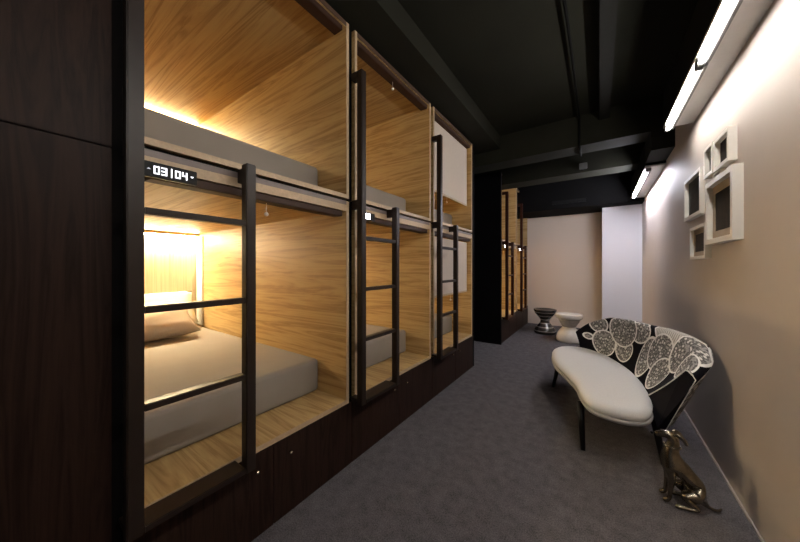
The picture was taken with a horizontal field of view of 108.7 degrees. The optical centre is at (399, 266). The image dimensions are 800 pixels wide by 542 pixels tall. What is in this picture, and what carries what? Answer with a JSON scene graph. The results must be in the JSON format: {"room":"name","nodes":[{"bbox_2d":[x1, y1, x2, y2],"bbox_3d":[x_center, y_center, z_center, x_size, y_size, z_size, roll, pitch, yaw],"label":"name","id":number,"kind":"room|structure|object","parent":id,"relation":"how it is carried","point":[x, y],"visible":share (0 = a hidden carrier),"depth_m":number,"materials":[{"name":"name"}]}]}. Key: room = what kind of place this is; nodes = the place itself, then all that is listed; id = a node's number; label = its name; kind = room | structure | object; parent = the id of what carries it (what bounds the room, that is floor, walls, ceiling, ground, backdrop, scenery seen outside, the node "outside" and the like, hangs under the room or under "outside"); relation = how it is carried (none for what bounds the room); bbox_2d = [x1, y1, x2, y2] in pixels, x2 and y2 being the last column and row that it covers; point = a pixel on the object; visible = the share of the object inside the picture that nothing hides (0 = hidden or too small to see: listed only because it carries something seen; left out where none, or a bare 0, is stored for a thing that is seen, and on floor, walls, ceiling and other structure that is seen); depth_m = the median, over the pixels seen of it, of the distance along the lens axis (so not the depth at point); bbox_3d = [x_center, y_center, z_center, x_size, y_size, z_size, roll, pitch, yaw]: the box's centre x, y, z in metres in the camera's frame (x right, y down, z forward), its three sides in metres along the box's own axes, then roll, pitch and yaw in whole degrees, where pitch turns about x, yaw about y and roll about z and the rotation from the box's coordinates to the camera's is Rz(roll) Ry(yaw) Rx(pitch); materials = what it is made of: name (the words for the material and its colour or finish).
{"room":"dormitory","nodes":[
{"label":"dormitory","id":0,"kind":"room"},
{"bbox_2d":[0,0,122,541],"bbox_3d":[-1.700,-0.249,0.383,0.570,3.098,1.892,0,0,35],"label":"wall","id":1,"kind":"structure","parent":0,"point":[61,61],"depth_m":0.86,"materials":[{"name":"brown wood"}]},
{"bbox_2d":[325,0,499,154],"bbox_3d":[-0.645,-1.712,3.076,2.334,0.175,3.840,0,0,35],"label":"ceiling beam","id":2,"kind":"structure","parent":1,"relation":"attached to","point":[385,25],"depth_m":2.30,"materials":[{"name":"black paint"}]},
{"bbox_2d":[251,323,760,541],"bbox_3d":[0.271,1.330,3.280,4.608,0.060,8.900,0,0,35],"label":"floor","id":3,"kind":"structure","parent":0,"point":[496,455],"depth_m":1.76,"materials":[{"name":"grey carpet"}]},
{"bbox_2d":[122,401,351,541],"bbox_3d":[-1.409,1.096,1.982,1.920,0.406,1.111,0,0,35],"label":"base panel","id":4,"kind":"object","parent":3,"relation":"on","point":[288,471],"visible":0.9,"depth_m":1.42,"materials":[{"name":"brown wood"}]},
{"bbox_2d":[144,146,351,507],"bbox_3d":[-1.581,0.224,2.136,2.340,1.334,1.113,0,0,35],"label":"pod","id":5,"kind":"object","parent":4,"relation":"on","point":[304,259],"visible":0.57,"depth_m":2.00,"materials":[{"name":"brown wood"}]},
{"bbox_2d":[144,160,196,185],"bbox_3d":[-0.869,-0.353,1.090,0.021,0.055,0.165,0,0,35],"label":"number sign","id":6,"kind":"object","parent":5,"relation":"attached to","point":[155,170],"visible":0.94,"depth_m":1.08,"materials":[{"name":"black plastic"}]},
{"bbox_2d":[144,230,198,237],"bbox_3d":[-2.519,-0.343,2.753,0.054,0.039,1.009,0,0,35],"label":"light","id":7,"kind":"object","parent":5,"relation":"attached to","point":[147,233],"depth_m":2.94,"materials":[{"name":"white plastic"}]},
{"bbox_2d":[118,0,255,541],"bbox_3d":[-0.798,-0.190,1.125,0.100,2.170,0.425,0,0,35],"label":"ladder","id":8,"kind":"object","parent":5,"relation":"attached to","point":[136,520],"visible":1,"depth_m":0.95,"materials":[{"name":"brown metal"}]},
{"bbox_2d":[144,326,317,464],"bbox_3d":[-1.681,0.751,2.171,2.020,0.226,1.010,0,0,35],"label":"mattress","id":9,"kind":"object","parent":5,"relation":"on","point":[172,364],"visible":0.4,"depth_m":1.71,"materials":[{"name":"white fabric"}]},
{"bbox_2d":[144,290,191,303],"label":"pillow","id":10,"kind":"object","parent":9,"relation":"on","point":[181,296],"depth_m":2.83,"materials":[{"name":"white fabric"}]},
{"bbox_2d":[144,302,200,341],"bbox_3d":[-2.205,0.474,2.413,0.362,0.302,0.808,0,0,35],"label":"pillow","id":11,"kind":"object","parent":9,"relation":"on","point":[159,325],"visible":0.31,"depth_m":2.47,"materials":[{"name":"white fabric"}]},
{"bbox_2d":[187,309,198,322],"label":"pillow","id":12,"kind":"object","parent":9,"relation":"on","point":[191,312],"depth_m":2.93,"materials":[{"name":"white fabric"}]},
{"bbox_2d":[144,176,341,216],"bbox_3d":[-0.677,-0.310,1.475,0.076,0.104,0.970,0,0,35],"label":"roller blind","id":13,"kind":"object","parent":5,"relation":"attached to","point":[202,186],"visible":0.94,"depth_m":1.39,"materials":[{"name":"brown fabric"}]},
{"bbox_2d":[144,0,351,201],"bbox_3d":[-1.581,-1.019,2.136,2.340,1.146,1.113,0,0,35],"label":"pod","id":14,"kind":"object","parent":5,"relation":"on","point":[268,75],"visible":0.46,"depth_m":2.04,"materials":[{"name":"brown wood"}]},
{"bbox_2d":[144,107,317,185],"bbox_3d":[-1.681,-0.586,2.171,2.020,0.226,1.010,0,0,35],"label":"mattress","id":15,"kind":"object","parent":14,"relation":"on","point":[157,125],"visible":0.13,"depth_m":1.49,"materials":[{"name":"white fabric"}]},
{"bbox_2d":[295,0,341,34],"bbox_3d":[-0.677,-1.509,1.475,0.076,0.104,0.970,0,0,35],"label":"roller blind","id":16,"kind":"object","parent":14,"relation":"attached to","point":[313,7],"visible":1,"depth_m":1.74,"materials":[{"name":"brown fabric"}]},
{"bbox_2d":[349,358,431,461],"bbox_3d":[-0.774,1.096,2.897,1.920,0.406,1.111,0,0,35],"label":"base cabinet","id":17,"kind":"object","parent":3,"relation":"on","point":[372,421],"visible":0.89,"depth_m":2.26,"materials":[{"name":"brown wood"}]},
{"bbox_2d":[349,202,430,395],"bbox_3d":[-0.947,0.224,3.051,2.340,1.334,1.113,0,0,35],"label":"pod","id":18,"kind":"object","parent":17,"relation":"on","point":[414,248],"visible":0.27,"depth_m":2.87,"materials":[{"name":"brown wood"}]},
{"bbox_2d":[366,212,374,221],"bbox_3d":[-0.235,-0.353,2.005,0.021,0.055,0.165,0,0,35],"label":"number sign","id":19,"kind":"object","parent":18,"relation":"attached to","point":[369,216],"visible":0.49,"depth_m":2.03,"materials":[{"name":"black plastic"}]},
{"bbox_2d":[351,68,398,405],"bbox_3d":[-0.164,-0.190,2.039,0.100,2.170,0.425,0,0,35],"label":"ladder","id":20,"kind":"object","parent":18,"relation":"attached to","point":[363,396],"visible":1,"depth_m":1.86,"materials":[{"name":"brown metal"}]},
{"bbox_2d":[366,324,405,367],"bbox_3d":[-1.047,0.751,3.086,2.020,0.226,1.010,0,0,35],"label":"mattress","id":21,"kind":"object","parent":18,"relation":"on","point":[379,349],"visible":0.23,"depth_m":2.63,"materials":[{"name":"white fabric"}]},
{"bbox_2d":[350,30,430,221],"bbox_3d":[-0.947,-1.019,3.051,2.340,1.146,1.113,0,0,35],"label":"pod","id":22,"kind":"object","parent":18,"relation":"on","point":[398,134],"visible":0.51,"depth_m":2.86,"materials":[{"name":"brown wood"}]},
{"bbox_2d":[366,185,405,210],"bbox_3d":[-1.047,-0.586,3.086,2.020,0.226,1.010,0,0,35],"label":"mattress","id":23,"kind":"object","parent":22,"relation":"on","point":[375,195],"visible":0.08,"depth_m":2.62,"materials":[{"name":"white fabric"}]},
{"bbox_2d":[357,40,426,110],"bbox_3d":[-0.043,-1.509,2.390,0.076,0.104,0.970,0,0,35],"label":"roller blind","id":24,"kind":"object","parent":22,"relation":"attached to","point":[363,52],"visible":0.93,"depth_m":2.30,"materials":[{"name":"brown fabric"}]},
{"bbox_2d":[366,218,426,232],"bbox_3d":[-0.043,-0.310,2.390,0.076,0.104,0.970,0,0,35],"label":"roller blind","id":25,"kind":"object","parent":18,"relation":"attached to","point":[379,222],"visible":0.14,"depth_m":2.40,"materials":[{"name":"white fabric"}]},
{"bbox_2d":[431,336,472,397],"bbox_3d":[-0.140,1.096,3.812,1.920,0.406,1.111,0,0,35],"label":"base cabinet","id":26,"kind":"object","parent":3,"relation":"on","point":[445,371],"visible":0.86,"depth_m":3.19,"materials":[{"name":"brown wood"}]},
{"bbox_2d":[431,222,471,356],"bbox_3d":[-0.313,0.224,3.966,2.340,1.334,1.113,0,0,35],"label":"pod","id":27,"kind":"object","parent":26,"relation":"on","point":[465,298],"visible":0.24,"depth_m":3.69,"materials":[{"name":"brown wood"}]},
{"bbox_2d":[435,313,451,337],"bbox_3d":[-0.413,0.751,4.001,2.020,0.226,1.010,0,0,35],"label":"mattress","id":28,"kind":"object","parent":27,"relation":"on","point":[447,320],"visible":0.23,"depth_m":3.69,"materials":[{"name":"white fabric"}]},
{"bbox_2d":[432,134,457,359],"bbox_3d":[0.470,-0.190,2.954,0.100,2.170,0.425,0,0,35],"label":"ladder","id":29,"kind":"object","parent":27,"relation":"attached to","point":[441,353],"visible":1,"depth_m":2.77,"materials":[{"name":"brown metal"}]},
{"bbox_2d":[429,106,471,232],"bbox_3d":[-0.313,-1.019,3.966,2.340,1.146,1.113,0,0,35],"label":"pod","id":30,"kind":"object","parent":27,"relation":"on","point":[461,214],"visible":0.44,"depth_m":3.70,"materials":[{"name":"brown wood"}]},
{"bbox_2d":[435,209,451,224],"bbox_3d":[-0.413,-0.586,4.001,2.020,0.226,1.010,0,0,35],"label":"mattress","id":31,"kind":"object","parent":30,"relation":"on","point":[447,218],"visible":0.13,"depth_m":3.69,"materials":[{"name":"white fabric"}]},
{"bbox_2d":[435,113,469,205],"bbox_3d":[0.591,-1.137,3.304,0.076,0.848,0.970,0,0,35],"label":"roller blind","id":32,"kind":"object","parent":30,"relation":"attached to","point":[455,147],"visible":0.83,"depth_m":3.33,"materials":[{"name":"white fabric"}]},
{"bbox_2d":[435,231,469,300],"bbox_3d":[0.591,0.012,3.304,0.076,0.748,0.970,0,0,35],"label":"roller blind","id":33,"kind":"object","parent":27,"relation":"attached to","point":[462,246],"visible":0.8,"depth_m":3.31,"materials":[{"name":"white fabric"}]},
{"bbox_2d":[471,145,473,365],"bbox_3d":[0.107,-0.150,4.366,2.100,2.900,0.023,0,0,35],"label":"end panel","id":34,"kind":"object","parent":3,"relation":"on","point":[472,233],"visible":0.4,"depth_m":3.76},
{"bbox_2d":[474,172,501,344],"bbox_3d":[0.833,-0.147,5.409,2.105,2.895,0.049,0,0,35],"label":"end panel","id":35,"kind":"object","parent":3,"relation":"on","point":[487,187],"visible":0.4,"depth_m":4.91,"materials":[{"name":"black wood"}]},
{"bbox_2d":[502,312,515,341],"bbox_3d":[1.245,1.096,5.832,1.920,0.406,1.111,0,0,35],"label":"base cabinet","id":36,"kind":"object","parent":3,"relation":"on","point":[508,326],"visible":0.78,"depth_m":5.25,"materials":[{"name":"brown wood"}]},
{"bbox_2d":[502,245,515,318],"bbox_3d":[1.072,0.224,5.986,2.340,1.334,1.113,0,0,35],"label":"pod","id":37,"kind":"object","parent":36,"relation":"on","point":[503,249],"visible":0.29,"depth_m":5.78,"materials":[{"name":"brown wood"}]},
{"bbox_2d":[502,191,513,319],"bbox_3d":[1.899,-0.190,5.037,0.100,2.170,0.425,0,0,35],"label":"ladder","id":38,"kind":"object","parent":37,"relation":"attached to","point":[506,243],"visible":0.99,"depth_m":4.86,"materials":[{"name":"black metal"}]},
{"bbox_2d":[502,188,515,244],"bbox_3d":[1.072,-1.019,5.986,2.340,1.146,1.113,0,0,35],"label":"pod","id":39,"kind":"object","parent":37,"relation":"on","point":[512,192],"visible":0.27,"depth_m":5.76,"materials":[{"name":"brown wood"}]},
{"bbox_2d":[516,306,527,331],"bbox_3d":[1.879,1.096,6.746,1.920,0.406,1.111,0,0,35],"label":"base cabinet","id":40,"kind":"object","parent":3,"relation":"on","point":[521,317],"visible":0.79,"depth_m":6.13,"materials":[{"name":"brown wood"}]},
{"bbox_2d":[516,245,527,310],"bbox_3d":[1.706,0.224,6.900,2.340,1.334,1.113,0,0,35],"label":"pod","id":41,"kind":"object","parent":40,"relation":"on","point":[517,251],"visible":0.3,"depth_m":6.67,"materials":[{"name":"brown wood"}]},
{"bbox_2d":[517,204,526,311],"bbox_3d":[2.533,-0.190,5.952,0.100,2.170,0.425,0,0,35],"label":"ladder","id":42,"kind":"object","parent":41,"relation":"attached to","point":[520,246],"visible":1,"depth_m":5.77,"materials":[{"name":"black metal"}]},
{"bbox_2d":[516,188,527,247],"bbox_3d":[1.706,-1.019,6.900,2.340,1.146,1.113,0,0,35],"label":"pod","id":43,"kind":"object","parent":41,"relation":"on","point":[525,220],"visible":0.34,"depth_m":6.65,"materials":[{"name":"brown wood"}]},
{"bbox_2d":[534,308,556,334],"bbox_3d":[2.854,1.063,5.651,0.410,0.471,0.410,0,0,35],"label":"stool","id":44,"kind":"object","parent":3,"relation":"on","point":[544,327],"visible":1,"depth_m":5.54,"materials":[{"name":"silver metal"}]},
{"bbox_2d":[556,312,582,343],"bbox_3d":[2.966,1.058,5.038,0.410,0.481,0.410,0,0,35],"label":"stool","id":45,"kind":"object","parent":3,"relation":"on","point":[569,321],"visible":0.97,"depth_m":4.92,"materials":[{"name":"white ceramic"}]},
{"bbox_2d":[552,318,713,463],"bbox_3d":[1.856,0.900,2.524,0.835,0.811,1.637,0,0,19],"label":"sofa","id":46,"kind":"object","parent":3,"relation":"on","point":[627,372],"visible":1,"depth_m":2.18,"materials":[{"name":"grey fabric"}]},
{"bbox_2d":[552,346,652,421],"bbox_3d":[1.761,0.941,2.558,0.602,0.069,1.619,0,0,15],"label":"seat cushion","id":47,"kind":"object","parent":46,"relation":"on","point":[607,386],"depth_m":2.25,"materials":[{"name":"grey fabric"}]},
{"bbox_2d":[650,429,721,512],"bbox_3d":[1.567,1.107,1.574,0.301,0.386,0.151,0,0,29],"label":"statue","id":48,"kind":"object","parent":3,"relation":"on","point":[693,490],"visible":1,"depth_m":1.56,"materials":[{"name":"brown metal"}]},
{"bbox_2d":[398,0,697,135],"bbox_3d":[0.304,-1.840,3.257,4.688,0.080,8.900,0,0,35],"label":"ceiling","id":49,"kind":"structure","parent":0,"point":[512,58],"depth_m":2.36,"materials":[{"name":"black paint"}]},
{"bbox_2d":[562,0,581,156],"bbox_3d":[0.625,-1.595,1.234,0.032,0.361,5.940,0,0,35],"label":"conduit pipe","id":50,"kind":"object","parent":49,"relation":"attached to","point":[563,1],"visible":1,"depth_m":2.50,"materials":[{"name":"black metal"}]},
{"bbox_2d":[599,0,617,119],"bbox_3d":[1.391,-1.744,1.919,0.100,0.109,7.940,0,0,35],"label":"duct","id":51,"kind":"object","parent":49,"relation":"attached to","point":[607,8],"visible":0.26,"depth_m":2.25,"materials":[{"name":"black metal"}]},
{"bbox_2d":[527,212,601,327],"bbox_3d":[2.770,-0.250,6.902,4.588,3.100,0.100,0,0,35],"label":"wall","id":52,"kind":"structure","parent":0,"point":[565,251],"depth_m":6.24,"materials":[{"name":"beige paint"}]},
{"bbox_2d":[517,170,644,218],"bbox_3d":[2.541,-1.465,6.483,4.488,0.670,0.850,0,0,35],"label":"trim","id":53,"kind":"structure","parent":52,"relation":"attached to","point":[608,190],"depth_m":5.45,"materials":[{"name":"black paint"}]},
{"bbox_2d":[552,197,585,204],"bbox_3d":[3.216,-1.255,5.481,0.560,0.070,0.024,0,0,35],"label":"air vent","id":54,"kind":"object","parent":53,"relation":"attached to","point":[577,199],"visible":1,"depth_m":5.47,"materials":[{"name":"black plastic"}]},
{"bbox_2d":[602,204,641,321],"bbox_3d":[4.242,0.065,5.515,0.587,2.470,0.499,0,0,35],"label":"wall column","id":55,"kind":"structure","parent":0,"point":[621,225],"depth_m":5.30,"materials":[{"name":"white paint"}]},
{"bbox_2d":[642,0,799,541],"bbox_3d":[2.189,-0.250,1.950,0.100,3.100,8.900,0,0,35],"label":"wall","id":56,"kind":"structure","parent":0,"point":[742,301],"depth_m":1.47,"materials":[{"name":"beige paint"}]},
{"bbox_2d":[474,142,644,189],"bbox_3d":[1.635,-1.600,5.176,4.488,0.400,0.330,0,0,35],"label":"beam","id":57,"kind":"structure","parent":56,"relation":"attached to","point":[626,158],"depth_m":4.34,"materials":[{"name":"black paint"}]},
{"bbox_2d":[474,94,662,173],"bbox_3d":[1.056,-1.620,4.342,4.488,0.360,0.300,0,0,35],"label":"beam","id":58,"kind":"structure","parent":56,"relation":"attached to","point":[629,123],"depth_m":3.49,"materials":[{"name":"black paint"}]},
{"bbox_2d":[579,162,586,169],"bbox_3d":[2.687,-1.480,4.209,0.100,0.080,0.060,0,0,35],"label":"junction box","id":59,"kind":"object","parent":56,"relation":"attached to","point":[581,165],"visible":1,"depth_m":4.19,"materials":[{"name":"metal"}]},
{"bbox_2d":[633,168,650,197],"bbox_3d":[3.417,-1.158,4.080,0.054,0.048,1.600,0,0,35],"label":"tube light","id":60,"kind":"object","parent":56,"relation":"attached to","point":[647,170],"visible":1,"depth_m":3.85,"materials":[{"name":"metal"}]},
{"bbox_2d":[631,145,665,198],"bbox_3d":[3.530,-1.331,4.135,0.186,0.298,1.880,0,0,35],"label":"trim","id":61,"kind":"structure","parent":56,"relation":"attached to","point":[656,167],"depth_m":3.83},
{"bbox_2d":[645,103,674,163],"bbox_3d":[2.861,-1.465,3.169,0.186,0.470,0.469,0,0,35],"label":"trim","id":62,"kind":"structure","parent":56,"relation":"attached to","point":[660,143],"depth_m":3.01,"materials":[{"name":"grey paint"}]},
{"bbox_2d":[665,62,707,131],"bbox_3d":[1.987,-1.158,2.018,0.054,0.048,0.920,0,0,35],"label":"tube light","id":63,"kind":"object","parent":56,"relation":"attached to","point":[699,71],"visible":0.85,"depth_m":1.91,"materials":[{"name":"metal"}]},
{"bbox_2d":[684,166,706,221],"bbox_3d":[2.327,-0.560,2.268,0.036,0.340,0.480,0,0,35],"label":"picture frame","id":64,"kind":"object","parent":56,"relation":"attached to","point":[694,186],"visible":0.83,"depth_m":2.27,"materials":[{"name":"white paint"}]},
{"bbox_2d":[689,175,698,215],"bbox_3d":[2.337,-0.560,2.261,0.009,0.288,0.428,0,0,35],"label":"picture","id":65,"kind":"object","parent":64,"relation":"attached to","point":[694,182],"depth_m":2.30},
{"bbox_2d":[690,223,711,259],"bbox_3d":[2.247,-0.185,2.151,0.034,0.250,0.405,0,0,35],"label":"picture frame","id":66,"kind":"object","parent":56,"relation":"attached to","point":[698,249],"visible":0.79,"depth_m":2.17,"materials":[{"name":"white paint"}]},
{"bbox_2d":[696,232,703,251],"bbox_3d":[2.256,-0.185,2.144,0.009,0.136,0.291,0,0,35],"label":"picture","id":67,"kind":"object","parent":66,"relation":"attached to","point":[699,235],"depth_m":2.17},
{"bbox_2d":[704,141,715,179],"bbox_3d":[2.091,-0.714,1.927,0.036,0.203,0.180,0,0,35],"label":"picture frame","id":68,"kind":"object","parent":56,"relation":"attached to","point":[708,152],"visible":0.64,"depth_m":1.97,"materials":[{"name":"white paint"}]},
{"bbox_2d":[663,0,773,128],"bbox_3d":[0.932,-1.331,0.388,0.186,0.298,4.900,0,0,35],"label":"trim","id":69,"kind":"structure","parent":56,"relation":"attached to","point":[707,14],"depth_m":1.64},
{"bbox_2d":[697,0,742,66],"bbox_3d":[0.938,-1.158,0.505,0.054,0.048,2.700,0,0,35],"label":"tube light","id":70,"kind":"object","parent":56,"relation":"attached to","point":[732,7],"visible":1,"depth_m":1.39,"materials":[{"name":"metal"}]},
{"bbox_2d":[684,409,763,541],"bbox_3d":[1.974,1.294,1.734,0.008,0.012,8.300,0,0,35],"label":"baseboard","id":71,"kind":"structure","parent":56,"relation":"attached to","point":[693,425],"depth_m":1.69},
{"bbox_2d":[705,163,743,244],"bbox_3d":[1.964,-0.355,1.750,0.042,0.410,0.485,0,0,35],"label":"picture frame","id":72,"kind":"object","parent":56,"relation":"attached to","point":[724,194],"visible":1,"depth_m":1.71,"materials":[{"name":"white paint"}]},
{"bbox_2d":[716,185,729,230],"bbox_3d":[1.977,-0.355,1.741,0.009,0.246,0.321,0,0,35],"label":"picture","id":73,"kind":"object","parent":72,"relation":"attached to","point":[723,193],"depth_m":1.76},
{"bbox_2d":[713,124,737,172],"bbox_3d":[1.950,-0.703,1.724,0.036,0.195,0.255,0,0,35],"label":"picture frame","id":74,"kind":"object","parent":56,"relation":"attached to","point":[725,147],"visible":0.96,"depth_m":1.69,"materials":[{"name":"white paint"}]},
{"bbox_2d":[720,137,726,162],"bbox_3d":[1.960,-0.703,1.717,0.009,0.151,0.211,0,0,35],"label":"picture","id":75,"kind":"object","parent":74,"relation":"attached to","point":[723,141],"depth_m":1.76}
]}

